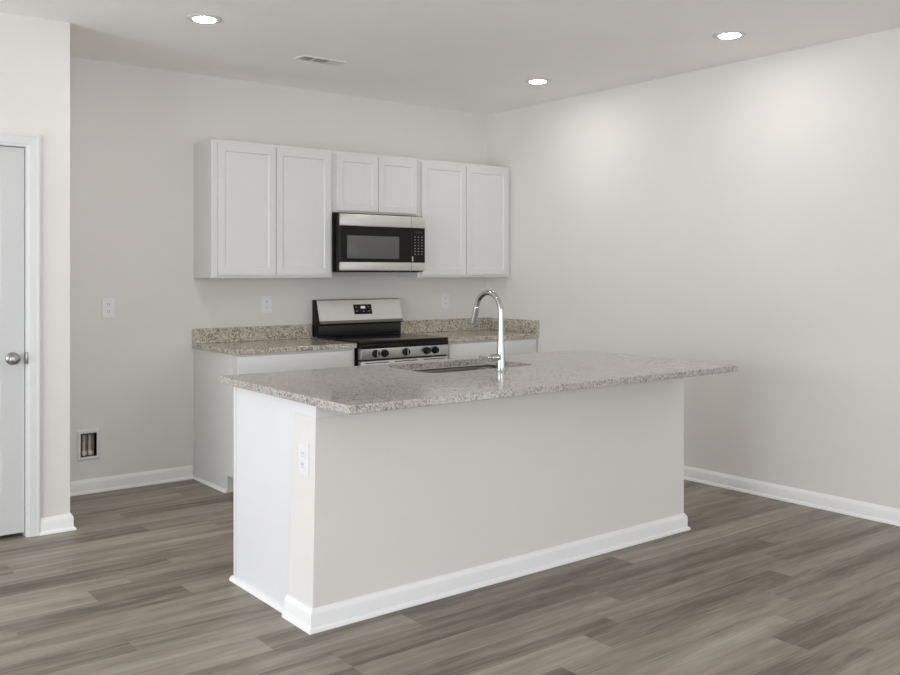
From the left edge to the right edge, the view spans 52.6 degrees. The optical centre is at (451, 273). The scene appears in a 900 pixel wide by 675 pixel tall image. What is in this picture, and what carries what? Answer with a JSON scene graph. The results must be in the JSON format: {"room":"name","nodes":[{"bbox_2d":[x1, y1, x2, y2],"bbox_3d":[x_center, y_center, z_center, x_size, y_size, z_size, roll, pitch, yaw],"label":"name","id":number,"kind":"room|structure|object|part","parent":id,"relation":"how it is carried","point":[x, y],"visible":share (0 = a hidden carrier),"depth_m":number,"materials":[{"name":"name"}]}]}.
{"room":"kitchen","nodes":[
{"label":"kitchen","id":0,"kind":"room"},
{"bbox_2d":[0,12,69,517],"bbox_3d":[-4.233,0.013,3.766,4.860,2.753,0.792,0,0,-38],"label":"wall","id":1,"kind":"structure","parent":0,"point":[34,52],"depth_m":4.89,"materials":[{"name":"paint"}]},
{"bbox_2d":[0,146,27,535],"bbox_3d":[-2.547,0.350,4.577,0.775,2.032,0.102,0,0,-38],"label":"door","id":2,"kind":"structure","parent":1,"relation":"in","point":[11,158],"depth_m":4.78,"materials":[{"name":"white wood"}]},
{"bbox_3d":[-2.288,0.445,4.758,0.066,0.066,0.066,0,0,-38],"label":"knob","id":3,"kind":"part","parent":2,"relation":"part of","materials":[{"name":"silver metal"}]},
{"bbox_3d":[-2.244,0.444,4.809,0.012,0.062,0.012,0,0,-38],"label":"strike plate","id":4,"kind":"part","parent":2,"relation":"part of","materials":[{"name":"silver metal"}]},
{"bbox_2d":[0,131,39,536],"bbox_3d":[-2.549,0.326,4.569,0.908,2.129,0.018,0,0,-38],"label":"trim","id":5,"kind":"structure","parent":1,"relation":"attached to","point":[31,142],"depth_m":4.82,"materials":[{"name":"white wood"}]},
{"bbox_2d":[39,513,75,535],"bbox_3d":[-2.355,1.346,5.200,0.187,0.088,0.788,0,0,-38],"label":"baseboard","id":6,"kind":"structure","parent":1,"relation":"attached to","point":[65,522],"depth_m":4.89,"materials":[{"name":"white wood"}]},
{"bbox_2d":[70,56,486,481],"bbox_3d":[-3.080,0.013,5.247,8.740,2.753,0.120,0,0,-38],"label":"wall","id":7,"kind":"structure","parent":0,"point":[135,130],"depth_m":6.08,"materials":[{"name":"paint"}]},
{"bbox_2d":[76,428,99,461],"bbox_3d":[-2.330,1.083,5.809,0.146,0.198,0.099,0,0,-38],"label":"water supply box","id":8,"kind":"object","parent":7,"relation":"attached to","point":[85,446],"visible":1,"depth_m":5.79,"materials":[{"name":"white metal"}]},
{"bbox_3d":[-2.342,1.084,5.825,0.100,0.148,0.060,0,0,-38],"label":"panel","id":9,"kind":"part","parent":8,"relation":"part of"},
{"bbox_2d":[102,298,113,317],"bbox_3d":[-2.206,0.220,5.849,0.078,0.125,0.009,0,0,-38],"label":"wall outlet","id":10,"kind":"object","parent":7,"relation":"attached to","point":[107,303],"visible":1,"depth_m":5.85,"materials":[{"name":"white plastic"}]},
{"bbox_2d":[70,465,192,496],"bbox_3d":[-2.157,1.346,5.877,1.009,0.088,0.026,0,0,-38],"label":"baseboard","id":11,"kind":"structure","parent":7,"relation":"attached to","point":[102,484],"depth_m":5.92,"materials":[{"name":"white wood"}]},
{"bbox_2d":[192,324,311,343],"bbox_3d":[-1.401,0.425,6.471,0.911,0.102,0.020,0,0,-38],"label":"backsplash","id":12,"kind":"structure","parent":7,"relation":"attached to","point":[255,333],"depth_m":6.44,"materials":[{"name":"beige stone"}]},
{"bbox_2d":[194,139,331,277],"bbox_3d":[-1.302,-0.429,6.362,0.913,0.912,0.314,0,0,-38],"label":"upper cabinet","id":13,"kind":"object","parent":7,"relation":"attached to","point":[261,210],"visible":1,"depth_m":6.19,"materials":[{"name":"white wood"}]},
{"bbox_3d":[-1.375,-0.427,6.117,0.417,0.867,0.018,0,0,-38],"label":"door","id":14,"kind":"part","parent":13,"relation":"part of","materials":[{"name":"white wood"}]},
{"bbox_3d":[-1.038,-0.427,6.381,0.427,0.867,0.018,0,0,-38],"label":"door","id":15,"kind":"part","parent":13,"relation":"part of","materials":[{"name":"white wood"}]},
{"bbox_2d":[262,296,271,313],"bbox_3d":[-1.328,0.222,6.536,0.078,0.125,0.009,0,0,-38],"label":"wall outlet","id":16,"kind":"object","parent":7,"relation":"attached to","point":[266,300],"visible":1,"depth_m":6.53,"materials":[{"name":"white plastic"}]},
{"bbox_2d":[332,151,416,215],"bbox_3d":[-0.644,-0.664,6.876,0.754,0.441,0.314,0,0,-38],"label":"upper cabinet","id":17,"kind":"object","parent":7,"relation":"attached to","point":[362,183],"visible":0.74,"depth_m":6.73,"materials":[{"name":"white wood"}]},
{"bbox_3d":[-0.690,-0.659,6.653,0.352,0.403,0.018,0,0,-38],"label":"door","id":18,"kind":"part","parent":17,"relation":"part of","materials":[{"name":"white wood"}]},
{"bbox_2d":[332,213,424,271],"bbox_3d":[-0.618,-0.223,6.841,0.744,0.422,0.398,0,0,-38],"label":"microwave","id":19,"kind":"object","parent":17,"relation":"attached to","point":[360,242],"visible":0.96,"depth_m":6.65,"materials":[{"name":"silver metal"}]},
{"bbox_3d":[-0.553,-0.215,6.655,0.618,0.260,0.021,0,0,-38],"label":"door","id":20,"kind":"part","parent":19,"relation":"part of","materials":[{"name":"black glass"}]},
{"bbox_3d":[-0.259,-0.215,6.885,0.124,0.260,0.021,0,0,-38],"label":"control panel","id":21,"kind":"part","parent":19,"relation":"part of","materials":[{"name":"black plastic"}]},
{"bbox_3d":[-0.408,-0.659,6.874,0.353,0.403,0.018,0,0,-38],"label":"door","id":22,"kind":"part","parent":17,"relation":"part of","materials":[{"name":"white wood"}]},
{"bbox_2d":[401,317,487,332],"bbox_3d":[-0.061,0.425,7.519,0.942,0.102,0.020,0,0,-38],"label":"backsplash","id":23,"kind":"structure","parent":7,"relation":"attached to","point":[462,324],"depth_m":7.49,"materials":[{"name":"beige stone"}]},
{"bbox_2d":[441,293,448,308],"bbox_3d":[-0.054,0.224,7.533,0.078,0.125,0.009,0,0,-38],"label":"wall outlet","id":24,"kind":"object","parent":7,"relation":"attached to","point":[444,296],"visible":1,"depth_m":7.53,"materials":[{"name":"white plastic"}]},
{"bbox_2d":[396,159,509,276],"bbox_3d":[0.027,-0.429,7.402,0.946,0.912,0.314,0,0,-38],"label":"upper cabinet","id":25,"kind":"object","parent":7,"relation":"attached to","point":[465,208],"visible":0.87,"depth_m":7.26,"materials":[{"name":"white wood"}]},
{"bbox_3d":[-0.062,-0.427,7.145,0.435,0.867,0.018,0,0,-38],"label":"door","id":26,"kind":"part","parent":25,"relation":"part of","materials":[{"name":"white wood"}]},
{"bbox_3d":[0.287,-0.427,7.418,0.440,0.867,0.018,0,0,-38],"label":"door","id":27,"kind":"part","parent":25,"relation":"part of","materials":[{"name":"white wood"}]},
{"bbox_2d":[0,479,899,674],"bbox_3d":[-0.054,1.390,1.378,8.600,0.001,9.804,0,0,-38],"label":"floor","id":28,"kind":"structure","parent":0,"point":[141,585],"depth_m":3.82,"materials":[{"name":"plastic"}]},
{"bbox_2d":[193,348,353,492],"bbox_3d":[-1.214,0.950,6.223,0.911,0.880,0.639,0,0,-38],"label":"base cabinet","id":29,"kind":"object","parent":28,"relation":"on","point":[213,400],"visible":0.41,"depth_m":5.95,"materials":[{"name":"white wood"}]},
{"bbox_3d":[-1.597,1.381,5.987,0.017,0.019,0.538,0,0,-38],"label":"shoe moulding","id":30,"kind":"part","parent":29,"relation":"part of","materials":[{"name":"white wood"}]},
{"bbox_2d":[193,338,356,354],"bbox_3d":[-1.207,0.492,6.224,0.911,0.032,0.646,0,0,-38],"label":"countertop","id":31,"kind":"structure","parent":29,"relation":"on","point":[305,344],"depth_m":6.06,"materials":[{"name":"beige stone"}]},
{"bbox_3d":[-1.028,0.895,5.999,0.894,0.770,0.019,0,0,-38],"label":"frame","id":32,"kind":"part","parent":29,"relation":"part of","materials":[{"name":"white wood"}]},
{"bbox_3d":[-1.016,0.592,5.984,0.838,0.136,0.018,0,0,-38],"label":"drawer","id":33,"kind":"part","parent":29,"relation":"part of","materials":[{"name":"white wood"}]},
{"bbox_2d":[229,365,495,612],"bbox_3d":[0.086,0.947,4.593,2.295,0.887,0.636,0,0,-38],"label":"base cabinet","id":34,"kind":"object","parent":28,"relation":"on","point":[263,423],"visible":0.16,"depth_m":3.90,"materials":[{"name":"white wood"}]},
{"bbox_3d":[-0.835,1.381,3.922,0.018,0.019,0.548,0,0,-38],"label":"shoe moulding","id":35,"kind":"part","parent":34,"relation":"part of","materials":[{"name":"white wood"}]},
{"bbox_3d":[-0.788,0.947,3.882,0.006,0.887,0.594,0,0,-38],"label":"panel","id":36,"kind":"part","parent":34,"relation":"part of","materials":[{"name":"white wood"}]},
{"bbox_2d":[219,350,737,414],"bbox_3d":[0.210,0.483,4.407,2.336,0.039,1.123,0,0,-38],"label":"countertop","id":37,"kind":"structure","parent":34,"relation":"on","point":[350,390],"depth_m":4.08,"materials":[{"name":"stone"}]},
{"bbox_2d":[412,365,495,372],"bbox_3d":[0.042,0.600,4.627,0.723,0.197,0.463,0,0,-38],"label":"sink","id":38,"kind":"object","parent":37,"relation":"in","point":[476,367],"visible":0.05,"depth_m":4.88,"materials":[{"name":"metal"}]},
{"bbox_2d":[470,290,505,369],"bbox_3d":[0.134,0.273,4.478,0.166,0.387,0.252,0,0,-38],"label":"faucet","id":39,"kind":"object","parent":37,"relation":"on","point":[499,357],"visible":1,"depth_m":4.42,"materials":[{"name":"silver metal"}]},
{"bbox_3d":[0.161,0.402,4.373,0.078,0.023,0.018,0,0,-38],"label":"lever","id":40,"kind":"part","parent":39,"relation":"part of","materials":[{"name":"silver metal"}]},
{"bbox_3d":[0.182,0.180,4.508,0.027,0.201,0.212,0,0,-38],"label":"spout","id":41,"kind":"part","parent":39,"relation":"part of","materials":[{"name":"silver metal"}]},
{"bbox_3d":[0.209,0.404,4.412,0.052,0.035,0.035,0,0,-38],"label":"handle","id":42,"kind":"part","parent":39,"relation":"part of","materials":[{"name":"silver metal"}]},
{"bbox_2d":[312,298,448,370],"bbox_3d":[-0.513,0.791,6.704,0.756,1.198,0.724,0,0,-38],"label":"range","id":43,"kind":"object","parent":28,"relation":"on","point":[335,319],"visible":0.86,"depth_m":6.75,"materials":[{"name":"silver metal"}]},
{"bbox_3d":[-0.693,0.418,6.942,0.738,0.067,0.007,0,0,-38],"label":"panel","id":44,"kind":"part","parent":43,"relation":"part of","materials":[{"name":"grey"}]},
{"bbox_3d":[-0.699,0.271,6.951,0.743,0.158,0.070,0,0,-38],"label":"panel","id":45,"kind":"part","parent":43,"relation":"part of","materials":[{"name":"metal"}]},
{"bbox_3d":[-0.519,0.552,6.285,0.055,0.055,0.028,0,0,-38],"label":"knob","id":46,"kind":"part","parent":43,"relation":"part of","materials":[{"name":"black plastic"}]},
{"bbox_2d":[317,333,447,344],"bbox_3d":[-0.510,0.475,6.700,0.756,0.020,0.608,0,0,-38],"label":"cooktop","id":47,"kind":"object","parent":43,"relation":"in","point":[359,338],"depth_m":6.61,"materials":[{"name":"black"}]},
{"bbox_3d":[-0.461,0.552,6.331,0.055,0.055,0.028,0,0,-38],"label":"knob","id":48,"kind":"part","parent":43,"relation":"part of","materials":[{"name":"black plastic"}]},
{"bbox_3d":[-0.337,0.862,6.478,0.748,0.517,0.042,0,0,-38],"label":"oven door","id":49,"kind":"part","parent":43,"relation":"part of","materials":[{"name":"metal"}]},
{"bbox_3d":[-0.335,0.500,6.476,0.756,0.031,0.046,0,0,-38],"label":"trim","id":50,"kind":"part","parent":43,"relation":"part of","materials":[{"name":"black metal"}]},
{"bbox_3d":[-0.317,0.552,6.443,0.055,0.055,0.028,0,0,-38],"label":"knob","id":51,"kind":"part","parent":43,"relation":"part of","materials":[{"name":"black plastic"}]},
{"bbox_3d":[-0.175,0.552,6.554,0.055,0.055,0.028,0,0,-38],"label":"knob","id":52,"kind":"part","parent":43,"relation":"part of","materials":[{"name":"black plastic"}]},
{"bbox_3d":[-0.115,0.552,6.601,0.055,0.055,0.028,0,0,-38],"label":"knob","id":53,"kind":"part","parent":43,"relation":"part of","materials":[{"name":"black plastic"}]},
{"bbox_2d":[447,337,536,367],"bbox_3d":[0.132,0.950,7.276,0.934,0.880,0.639,0,0,-38],"label":"base cabinet","id":54,"kind":"object","parent":28,"relation":"on","point":[466,349],"visible":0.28,"depth_m":6.98,"materials":[{"name":"white wood"}]},
{"bbox_2d":[407,329,538,341],"bbox_3d":[0.132,0.492,7.271,0.941,0.032,0.646,0,0,-38],"label":"countertop","id":55,"kind":"structure","parent":54,"relation":"on","point":[467,335],"depth_m":7.15,"materials":[{"name":"beige stone"}]},
{"bbox_3d":[0.311,0.895,7.047,0.934,0.770,0.019,0,0,-38],"label":"frame","id":56,"kind":"part","parent":54,"relation":"part of","materials":[{"name":"white wood"}]},
{"bbox_3d":[0.323,0.592,7.032,0.878,0.136,0.018,0,0,-38],"label":"drawer","id":57,"kind":"part","parent":54,"relation":"part of","materials":[{"name":"white wood"}]},
{"bbox_2d":[0,0,899,114],"bbox_3d":[-0.117,-1.423,1.459,8.740,0.120,9.740,0,0,-38],"label":"ceiling","id":58,"kind":"structure","parent":0,"point":[471,56],"depth_m":5.21,"materials":[{"name":"paint"}]},
{"bbox_2d":[186,14,221,23],"bbox_3d":[-1.319,-1.357,4.862,0.186,0.011,0.186,0,0,-38],"label":"recessed light","id":59,"kind":"object","parent":58,"relation":"in","point":[197,18],"visible":1,"depth_m":4.84,"materials":[{"name":"white paint"}]},
{"bbox_2d":[294,55,345,65],"bbox_3d":[-0.836,-1.359,5.803,0.310,0.008,0.120,0,0,-38],"label":"ceiling vent","id":60,"kind":"object","parent":58,"relation":"in","point":[308,58],"visible":1,"depth_m":5.79,"materials":[{"name":"white metal"}]},
{"bbox_2d":[525,78,550,83],"bbox_3d":[0.608,-1.357,6.435,0.186,0.011,0.186,0,0,-38],"label":"recessed light","id":61,"kind":"object","parent":58,"relation":"in","point":[533,80],"visible":1,"depth_m":6.41,"materials":[{"name":"white"}]},
{"bbox_2d":[713,30,746,39],"bbox_3d":[1.583,-1.357,5.192,0.186,0.011,0.186,0,0,-38],"label":"recessed light","id":62,"kind":"object","parent":58,"relation":"in","point":[734,34],"visible":1,"depth_m":5.17,"materials":[{"name":"white plastic"}]},
{"bbox_2d":[288,378,683,608],"bbox_3d":[0.305,0.974,4.319,2.290,0.832,0.231,0,0,-38],"label":"wall","id":63,"kind":"structure","parent":0,"point":[389,499],"depth_m":4.03,"materials":[{"name":"paint"}]},
{"bbox_2d":[298,442,308,476],"bbox_3d":[-0.585,0.732,3.591,0.009,0.125,0.078,0,0,-38],"label":"wall outlet","id":64,"kind":"object","parent":63,"relation":"attached to","point":[303,449],"visible":1,"depth_m":3.58,"materials":[{"name":"white plastic"}]},
{"bbox_2d":[301,450,304,458],"bbox_3d":[-0.587,0.711,3.590,0.004,0.031,0.033,0,0,-38],"label":"socket","id":65,"kind":"object","parent":64,"relation":"attached to","point":[302,451],"depth_m":3.59,"materials":[{"name":"grey plastic"}]},
{"bbox_2d":[301,461,304,469],"bbox_3d":[-0.587,0.753,3.590,0.004,0.031,0.033,0,0,-38],"label":"socket","id":66,"kind":"object","parent":64,"relation":"attached to","point":[302,462],"depth_m":3.59,"materials":[{"name":"grey plastic"}]},
{"bbox_2d":[295,401,346,417],"bbox_3d":[0.306,0.530,4.317,2.295,0.054,0.205,0,0,-39],"label":"trim","id":67,"kind":"structure","parent":63,"relation":"on","point":[300,408],"depth_m":3.56,"materials":[{"name":"white wood"}]},
{"bbox_2d":[282,513,690,634],"bbox_3d":[0.305,1.346,4.319,2.342,0.088,0.233,0,0,-38],"label":"baseboard","id":68,"kind":"structure","parent":63,"relation":"attached to","point":[309,620],"depth_m":4.00,"materials":[{"name":"white wood"}]},
{"bbox_2d":[487,28,899,508],"bbox_3d":[3.278,0.013,4.114,0.120,2.753,9.500,0,0,-38],"label":"wall","id":69,"kind":"structure","parent":0,"point":[745,214],"depth_m":5.85,"materials":[{"name":"paint"}]},
{"bbox_2d":[487,318,538,332],"bbox_3d":[0.501,0.425,7.548,0.020,0.102,0.626,0,0,-38],"label":"backsplash","id":70,"kind":"structure","parent":69,"relation":"attached to","point":[517,325],"depth_m":7.49,"materials":[{"name":"beige stone"}]},
{"bbox_2d":[684,466,899,525],"bbox_3d":[3.405,1.346,3.833,0.026,0.088,8.900,0,0,-38],"label":"baseboard","id":71,"kind":"structure","parent":69,"relation":"attached to","point":[879,513],"depth_m":5.51,"materials":[{"name":"white wood"}]}
]}

